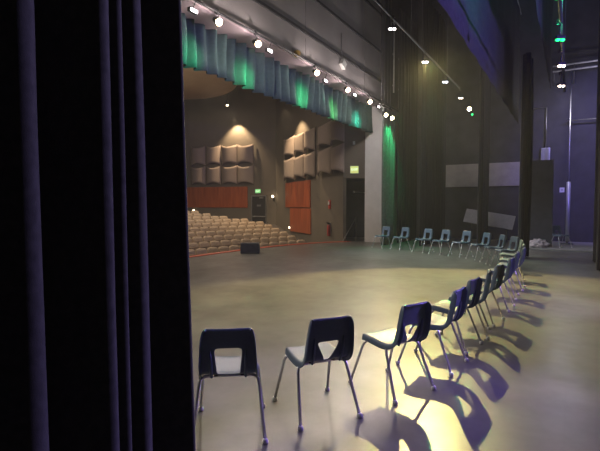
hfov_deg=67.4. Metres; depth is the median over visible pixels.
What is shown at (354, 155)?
wall
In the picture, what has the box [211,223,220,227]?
seat
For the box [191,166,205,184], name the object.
acoustic panel
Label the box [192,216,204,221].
seat
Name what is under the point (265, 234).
seat
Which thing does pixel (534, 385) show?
floor
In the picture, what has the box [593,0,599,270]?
stage curtain
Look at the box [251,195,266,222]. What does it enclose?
door
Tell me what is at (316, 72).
spotlight
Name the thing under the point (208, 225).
seat
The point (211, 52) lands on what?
valance curtain
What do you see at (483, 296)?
chair
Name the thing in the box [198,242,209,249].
seat
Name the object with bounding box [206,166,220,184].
acoustic panel
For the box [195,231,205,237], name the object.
seat
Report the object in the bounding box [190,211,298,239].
floor
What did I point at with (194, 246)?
seat
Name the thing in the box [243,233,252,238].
seat
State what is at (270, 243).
seat
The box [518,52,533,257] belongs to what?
stage curtain
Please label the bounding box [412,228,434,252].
chair
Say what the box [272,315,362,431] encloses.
chair
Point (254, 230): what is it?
seat
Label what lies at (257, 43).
spotlight
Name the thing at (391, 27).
work light
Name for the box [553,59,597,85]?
rail
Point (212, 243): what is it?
seat
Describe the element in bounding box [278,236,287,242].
seat
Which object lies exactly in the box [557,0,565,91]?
batten
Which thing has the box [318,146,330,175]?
acoustic panel
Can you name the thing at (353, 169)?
exit sign
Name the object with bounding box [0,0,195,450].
stage curtain
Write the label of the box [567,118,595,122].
rail
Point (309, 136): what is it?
acoustic panel
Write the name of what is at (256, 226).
seat
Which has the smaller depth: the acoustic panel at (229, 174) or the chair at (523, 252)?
the chair at (523, 252)
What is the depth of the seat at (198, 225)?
21.25 m
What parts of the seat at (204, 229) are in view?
backrest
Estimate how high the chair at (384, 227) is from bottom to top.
0.773 m
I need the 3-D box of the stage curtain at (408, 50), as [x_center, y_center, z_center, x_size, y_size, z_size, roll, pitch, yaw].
[4.696,-4.079,19.497,0.215,9.480,2.656,2,3,30]
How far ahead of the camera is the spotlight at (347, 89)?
15.00 m
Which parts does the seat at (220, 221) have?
backrest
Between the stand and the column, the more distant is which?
the column
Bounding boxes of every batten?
[194,0,383,103]
[374,0,459,88]
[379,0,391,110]
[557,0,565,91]
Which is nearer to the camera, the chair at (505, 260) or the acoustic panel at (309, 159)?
the chair at (505, 260)
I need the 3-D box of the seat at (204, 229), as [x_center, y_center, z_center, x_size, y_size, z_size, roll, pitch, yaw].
[-4.255,0.506,20.473,0.450,0.872,0.532,2,4,43]
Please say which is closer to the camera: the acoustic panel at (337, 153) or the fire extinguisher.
the acoustic panel at (337, 153)
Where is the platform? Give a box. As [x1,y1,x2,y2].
[529,241,592,252]
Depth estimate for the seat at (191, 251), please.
15.68 m
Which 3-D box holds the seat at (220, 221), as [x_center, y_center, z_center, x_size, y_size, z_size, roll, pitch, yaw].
[-4.093,0.113,23.055,0.532,0.872,0.450,-2,4,-42]
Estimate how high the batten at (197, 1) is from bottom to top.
6.365 m
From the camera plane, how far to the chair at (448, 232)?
14.42 m
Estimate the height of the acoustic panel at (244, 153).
1.270 m
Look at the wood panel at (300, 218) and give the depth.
23.89 m
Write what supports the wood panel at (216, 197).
attached to the wall at (249, 118)
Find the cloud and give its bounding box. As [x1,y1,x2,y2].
[183,68,236,99]
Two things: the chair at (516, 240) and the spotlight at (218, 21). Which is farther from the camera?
the chair at (516, 240)
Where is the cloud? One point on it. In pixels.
(197, 84)
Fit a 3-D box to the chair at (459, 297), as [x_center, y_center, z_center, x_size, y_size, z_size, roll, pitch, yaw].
[1.317,0.982,4.465,0.568,0.773,0.520,2,3,36]
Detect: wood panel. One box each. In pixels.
[187,187,247,207]
[285,180,310,207]
[290,208,310,233]
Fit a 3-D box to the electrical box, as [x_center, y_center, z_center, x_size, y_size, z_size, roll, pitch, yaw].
[10.307,-3.880,19.198,0.670,2.310,0.196,2,3,31]
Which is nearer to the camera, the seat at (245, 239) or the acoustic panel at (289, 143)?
the seat at (245, 239)
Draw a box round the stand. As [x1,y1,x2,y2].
[560,71,572,244]
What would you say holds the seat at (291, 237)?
on the floor at (273, 225)
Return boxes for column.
[364,106,382,242]
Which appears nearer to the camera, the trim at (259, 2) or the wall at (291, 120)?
the trim at (259, 2)
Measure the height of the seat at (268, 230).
0.872 m
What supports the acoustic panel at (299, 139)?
attached to the wall at (291, 120)
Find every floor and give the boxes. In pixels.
[189,237,599,450]
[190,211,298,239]
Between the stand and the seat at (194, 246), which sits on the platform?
the stand
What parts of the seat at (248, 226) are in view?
backrest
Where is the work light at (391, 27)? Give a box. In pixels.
[388,15,395,29]
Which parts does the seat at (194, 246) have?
backrest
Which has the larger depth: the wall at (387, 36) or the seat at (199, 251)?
the wall at (387, 36)
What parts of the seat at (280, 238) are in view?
backrest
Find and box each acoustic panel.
[191,146,205,165]
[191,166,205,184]
[206,145,220,165]
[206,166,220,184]
[222,144,236,164]
[222,165,236,183]
[237,144,253,164]
[237,165,253,183]
[284,136,293,158]
[284,157,293,180]
[294,132,304,155]
[294,154,303,179]
[304,127,314,152]
[304,151,314,177]
[318,121,330,148]
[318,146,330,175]
[331,120,344,144]
[331,143,344,173]
[446,162,519,186]
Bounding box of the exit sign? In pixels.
[350,166,358,173]
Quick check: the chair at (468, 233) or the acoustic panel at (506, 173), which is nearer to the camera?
the chair at (468, 233)
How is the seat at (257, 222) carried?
on the floor at (273, 225)
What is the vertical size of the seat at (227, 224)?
0.872 m
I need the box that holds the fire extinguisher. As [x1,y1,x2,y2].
[326,222,330,235]
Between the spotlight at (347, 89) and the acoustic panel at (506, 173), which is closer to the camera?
the spotlight at (347, 89)
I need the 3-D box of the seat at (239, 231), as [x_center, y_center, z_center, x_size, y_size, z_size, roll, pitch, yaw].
[-2.689,0.627,20.826,0.532,0.872,0.450,-3,4,-44]
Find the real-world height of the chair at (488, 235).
0.773 m
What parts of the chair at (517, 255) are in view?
leg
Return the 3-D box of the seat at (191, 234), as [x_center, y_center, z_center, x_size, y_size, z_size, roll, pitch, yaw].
[-4.508,0.716,18.879,0.450,0.872,0.532,2,3,40]
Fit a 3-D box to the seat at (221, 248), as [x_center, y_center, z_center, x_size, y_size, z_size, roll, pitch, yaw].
[-2.748,1.221,16.841,0.450,0.872,0.532,2,3,39]
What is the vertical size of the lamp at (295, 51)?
0.240 m
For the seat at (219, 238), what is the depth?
18.91 m
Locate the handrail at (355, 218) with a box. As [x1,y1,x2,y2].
[343,218,355,240]
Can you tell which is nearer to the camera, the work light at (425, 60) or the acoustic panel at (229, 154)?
the work light at (425, 60)
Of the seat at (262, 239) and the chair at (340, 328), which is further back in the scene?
the seat at (262, 239)
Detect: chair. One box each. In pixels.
[194,328,267,444]
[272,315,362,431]
[348,301,435,404]
[372,226,391,247]
[390,227,410,249]
[396,286,467,376]
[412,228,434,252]
[419,277,482,354]
[428,230,452,254]
[440,269,491,339]
[448,231,473,257]
[453,264,504,326]
[465,232,491,260]
[479,234,506,263]
[481,257,514,311]
[489,236,520,267]
[490,251,519,299]
[495,247,525,290]
[499,240,523,274]
[499,244,525,283]
[551,225,572,247]
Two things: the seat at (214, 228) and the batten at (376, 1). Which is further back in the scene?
the seat at (214, 228)
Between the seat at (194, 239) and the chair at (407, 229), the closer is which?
the chair at (407, 229)
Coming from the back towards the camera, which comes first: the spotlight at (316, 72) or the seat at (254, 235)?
the seat at (254, 235)
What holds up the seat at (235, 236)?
on the floor at (273, 225)
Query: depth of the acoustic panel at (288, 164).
24.78 m
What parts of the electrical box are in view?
door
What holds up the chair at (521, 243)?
on the floor at (534, 385)
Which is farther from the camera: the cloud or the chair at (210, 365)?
the cloud
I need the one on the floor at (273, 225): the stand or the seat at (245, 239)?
the seat at (245, 239)
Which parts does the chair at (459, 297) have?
leg, leg, leg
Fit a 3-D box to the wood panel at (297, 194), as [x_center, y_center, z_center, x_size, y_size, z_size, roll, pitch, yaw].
[-0.153,-1.679,24.379,0.061,1.394,3.659,-1,3,-21]
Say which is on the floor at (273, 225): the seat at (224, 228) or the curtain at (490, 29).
the seat at (224, 228)
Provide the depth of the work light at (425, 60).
11.72 m
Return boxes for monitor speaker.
[240,242,259,253]
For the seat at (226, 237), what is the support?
on the floor at (273, 225)
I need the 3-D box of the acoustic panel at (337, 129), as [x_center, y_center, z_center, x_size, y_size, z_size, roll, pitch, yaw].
[1.569,-4.109,19.506,0.340,1.100,1.201,-1,3,-21]
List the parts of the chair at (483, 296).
leg, leg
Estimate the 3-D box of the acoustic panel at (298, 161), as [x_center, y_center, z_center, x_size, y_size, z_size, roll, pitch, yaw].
[-0.091,-3.087,23.776,0.340,1.250,1.409,-1,3,-21]
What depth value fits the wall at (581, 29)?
19.29 m
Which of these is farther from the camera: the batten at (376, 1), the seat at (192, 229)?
the seat at (192, 229)
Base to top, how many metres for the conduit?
3.100 m
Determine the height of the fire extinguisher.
0.640 m
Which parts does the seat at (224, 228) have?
backrest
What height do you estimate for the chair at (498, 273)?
0.773 m
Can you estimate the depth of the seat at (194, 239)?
18.07 m
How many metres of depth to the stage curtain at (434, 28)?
18.32 m
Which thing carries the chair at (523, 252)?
on the floor at (534, 385)
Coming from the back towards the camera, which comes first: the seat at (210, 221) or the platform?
the seat at (210, 221)
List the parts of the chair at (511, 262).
leg, leg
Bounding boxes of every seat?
[188,232,195,238]
[189,227,198,232]
[189,242,198,250]
[189,249,195,255]
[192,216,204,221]
[192,223,201,230]
[192,237,202,243]
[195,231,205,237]
[195,248,207,254]
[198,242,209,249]
[199,227,208,232]
[202,223,210,227]
[203,236,213,242]
[205,219,213,226]
[206,231,215,236]
[207,247,218,252]
[209,226,218,232]
[209,241,220,247]
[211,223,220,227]
[213,235,223,241]
[214,219,222,224]
[216,230,225,235]
[218,246,228,251]
[219,226,227,232]
[220,240,230,247]
[221,222,229,226]
[223,235,233,241]
[226,230,234,234]
[228,226,237,230]
[229,245,239,250]
[230,222,238,228]
[231,239,240,245]
[233,234,242,240]
[235,229,244,234]
[237,225,246,229]
[241,238,250,242]
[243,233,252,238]
[244,229,253,233]
[246,225,254,231]
[250,238,260,242]
[252,233,261,238]
[253,229,262,233]
[255,225,263,228]
[256,221,263,225]
[260,237,269,243]
[260,243,268,246]
[261,232,270,237]
[262,228,270,233]
[269,237,278,242]
[269,242,278,245]
[270,232,279,236]
[271,228,279,232]
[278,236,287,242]
[278,241,287,244]
[279,232,287,236]
[287,235,296,240]
[288,240,296,243]
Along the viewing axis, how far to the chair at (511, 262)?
6.83 m
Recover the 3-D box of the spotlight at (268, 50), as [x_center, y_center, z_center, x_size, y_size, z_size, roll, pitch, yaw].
[-0.764,-4.485,11.314,0.139,0.255,0.220,2,3,31]
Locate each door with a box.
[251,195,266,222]
[346,178,364,236]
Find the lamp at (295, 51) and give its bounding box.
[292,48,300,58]
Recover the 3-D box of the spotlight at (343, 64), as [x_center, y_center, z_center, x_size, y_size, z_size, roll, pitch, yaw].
[1.444,-5.811,15.047,0.120,1.177,0.354,2,3,31]
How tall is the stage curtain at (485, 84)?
9.480 m
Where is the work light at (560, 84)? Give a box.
[556,71,565,86]
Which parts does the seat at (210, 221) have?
backrest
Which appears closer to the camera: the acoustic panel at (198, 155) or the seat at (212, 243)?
the seat at (212, 243)
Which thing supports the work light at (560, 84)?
hanging from the batten at (560, 2)
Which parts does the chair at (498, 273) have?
leg, leg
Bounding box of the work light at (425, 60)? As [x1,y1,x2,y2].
[421,50,428,62]
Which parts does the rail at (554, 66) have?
rail, rail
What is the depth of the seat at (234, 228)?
21.63 m
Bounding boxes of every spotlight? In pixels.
[187,1,197,14]
[212,8,222,25]
[252,30,261,47]
[265,44,271,53]
[312,63,319,75]
[339,33,346,69]
[344,81,350,92]
[366,93,371,103]
[382,104,387,116]
[467,97,471,110]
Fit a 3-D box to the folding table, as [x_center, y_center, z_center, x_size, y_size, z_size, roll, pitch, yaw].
[7.983,-0.003,19.034,2.024,1.416,0.581,2,3,31]
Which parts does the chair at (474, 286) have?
leg, leg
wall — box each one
[184,85,275,224]
[192,0,397,239]
[276,99,345,242]
[343,124,364,177]
[380,0,417,111]
[416,0,598,242]
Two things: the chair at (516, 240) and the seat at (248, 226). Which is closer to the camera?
the chair at (516, 240)
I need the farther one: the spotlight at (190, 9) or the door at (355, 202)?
the door at (355, 202)
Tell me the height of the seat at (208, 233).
0.872 m
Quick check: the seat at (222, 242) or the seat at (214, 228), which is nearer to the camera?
the seat at (222, 242)
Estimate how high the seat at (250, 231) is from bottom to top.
0.872 m
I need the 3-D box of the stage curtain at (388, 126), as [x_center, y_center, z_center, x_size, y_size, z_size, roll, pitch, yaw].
[3.500,-1.901,17.833,0.200,5.280,1.406,2,3,31]
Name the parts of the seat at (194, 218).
backrest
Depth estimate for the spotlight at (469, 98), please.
16.89 m
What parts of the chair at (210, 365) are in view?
leg, leg, leg, leg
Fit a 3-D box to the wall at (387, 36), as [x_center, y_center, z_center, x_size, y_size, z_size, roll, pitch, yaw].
[4.459,-8.202,19.923,0.140,6.280,4.450,2,3,31]
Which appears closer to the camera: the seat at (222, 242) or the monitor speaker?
the monitor speaker
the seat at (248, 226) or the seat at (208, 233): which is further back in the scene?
the seat at (248, 226)
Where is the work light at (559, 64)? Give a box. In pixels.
[556,49,565,66]
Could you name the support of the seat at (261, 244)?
on the floor at (273, 225)
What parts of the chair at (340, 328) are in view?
leg, leg, leg, leg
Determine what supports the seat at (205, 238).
on the floor at (273, 225)
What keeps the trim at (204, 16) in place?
attached to the wall at (309, 15)
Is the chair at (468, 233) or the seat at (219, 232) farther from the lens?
the seat at (219, 232)
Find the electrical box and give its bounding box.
[533,107,549,159]
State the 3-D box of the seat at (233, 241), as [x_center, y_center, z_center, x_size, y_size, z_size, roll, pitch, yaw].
[-2.533,1.010,18.460,0.450,0.872,0.532,2,3,42]
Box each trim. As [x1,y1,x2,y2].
[181,0,382,106]
[189,241,350,257]
[253,0,381,82]
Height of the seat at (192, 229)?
0.872 m
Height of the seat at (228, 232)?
0.872 m
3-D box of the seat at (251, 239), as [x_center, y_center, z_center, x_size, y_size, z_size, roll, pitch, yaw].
[-1.808,0.975,19.242,0.450,0.872,0.532,2,4,44]
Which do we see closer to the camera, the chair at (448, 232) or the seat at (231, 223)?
the chair at (448, 232)
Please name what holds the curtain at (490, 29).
hanging from the ceiling
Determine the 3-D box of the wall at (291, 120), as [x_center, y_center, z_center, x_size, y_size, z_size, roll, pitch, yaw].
[0.256,-4.051,23.518,0.150,11.900,9.134,-1,3,-21]
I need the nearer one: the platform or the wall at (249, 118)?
the platform
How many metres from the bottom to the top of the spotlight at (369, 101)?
0.418 m
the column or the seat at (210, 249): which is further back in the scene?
the column
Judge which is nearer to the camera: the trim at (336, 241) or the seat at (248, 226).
the trim at (336, 241)
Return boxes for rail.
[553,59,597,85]
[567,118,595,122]
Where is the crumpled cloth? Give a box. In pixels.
[529,238,549,247]
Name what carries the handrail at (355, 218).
on the floor at (534, 385)
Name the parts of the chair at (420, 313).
leg, leg, leg, leg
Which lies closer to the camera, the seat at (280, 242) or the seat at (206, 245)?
the seat at (206, 245)
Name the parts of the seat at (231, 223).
backrest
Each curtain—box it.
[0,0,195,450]
[181,13,372,132]
[381,107,395,244]
[397,8,418,242]
[419,0,446,245]
[437,0,521,122]
[477,66,490,246]
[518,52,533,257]
[536,0,552,88]
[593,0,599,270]
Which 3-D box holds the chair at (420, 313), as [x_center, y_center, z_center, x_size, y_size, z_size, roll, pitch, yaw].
[0.790,1.008,3.883,0.520,0.773,0.568,-2,3,-36]
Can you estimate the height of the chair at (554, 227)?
0.773 m
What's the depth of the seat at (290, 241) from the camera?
19.66 m
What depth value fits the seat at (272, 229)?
22.30 m
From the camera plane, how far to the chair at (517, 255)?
7.51 m
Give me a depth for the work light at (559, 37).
6.35 m
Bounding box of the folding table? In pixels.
[463,209,515,242]
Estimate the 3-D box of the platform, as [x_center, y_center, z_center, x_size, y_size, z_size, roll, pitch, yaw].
[10.013,0.771,16.960,2.250,0.060,3.900,2,3,31]
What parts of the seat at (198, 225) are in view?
backrest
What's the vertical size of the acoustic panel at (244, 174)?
1.210 m
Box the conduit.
[392,17,394,92]
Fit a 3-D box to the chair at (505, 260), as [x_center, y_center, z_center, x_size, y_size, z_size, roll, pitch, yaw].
[4.327,0.763,9.290,0.568,0.773,0.520,1,3,28]
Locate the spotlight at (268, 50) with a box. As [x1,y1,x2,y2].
[265,44,271,53]
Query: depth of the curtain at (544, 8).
11.19 m
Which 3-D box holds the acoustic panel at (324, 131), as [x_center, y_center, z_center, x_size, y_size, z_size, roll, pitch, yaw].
[1.065,-4.167,20.784,0.340,1.100,1.410,-1,3,-21]
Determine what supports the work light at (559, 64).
hanging from the batten at (560, 2)
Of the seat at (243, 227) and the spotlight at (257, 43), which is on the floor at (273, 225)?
the seat at (243, 227)
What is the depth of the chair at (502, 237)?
12.03 m
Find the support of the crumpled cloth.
on the platform
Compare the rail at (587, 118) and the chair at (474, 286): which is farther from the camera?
the rail at (587, 118)
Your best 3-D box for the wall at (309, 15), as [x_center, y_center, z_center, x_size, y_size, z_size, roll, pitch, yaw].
[-1.450,-4.941,11.159,0.800,12.000,26.000,2,3,31]
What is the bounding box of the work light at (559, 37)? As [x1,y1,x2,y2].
[553,19,565,41]
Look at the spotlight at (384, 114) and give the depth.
16.90 m
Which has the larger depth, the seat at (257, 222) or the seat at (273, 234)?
the seat at (257, 222)
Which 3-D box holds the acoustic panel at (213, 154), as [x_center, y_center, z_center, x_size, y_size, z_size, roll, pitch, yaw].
[-5.599,-4.511,28.904,1.047,1.270,0.340,1,3,18]
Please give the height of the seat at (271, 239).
0.872 m
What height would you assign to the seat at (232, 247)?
0.872 m

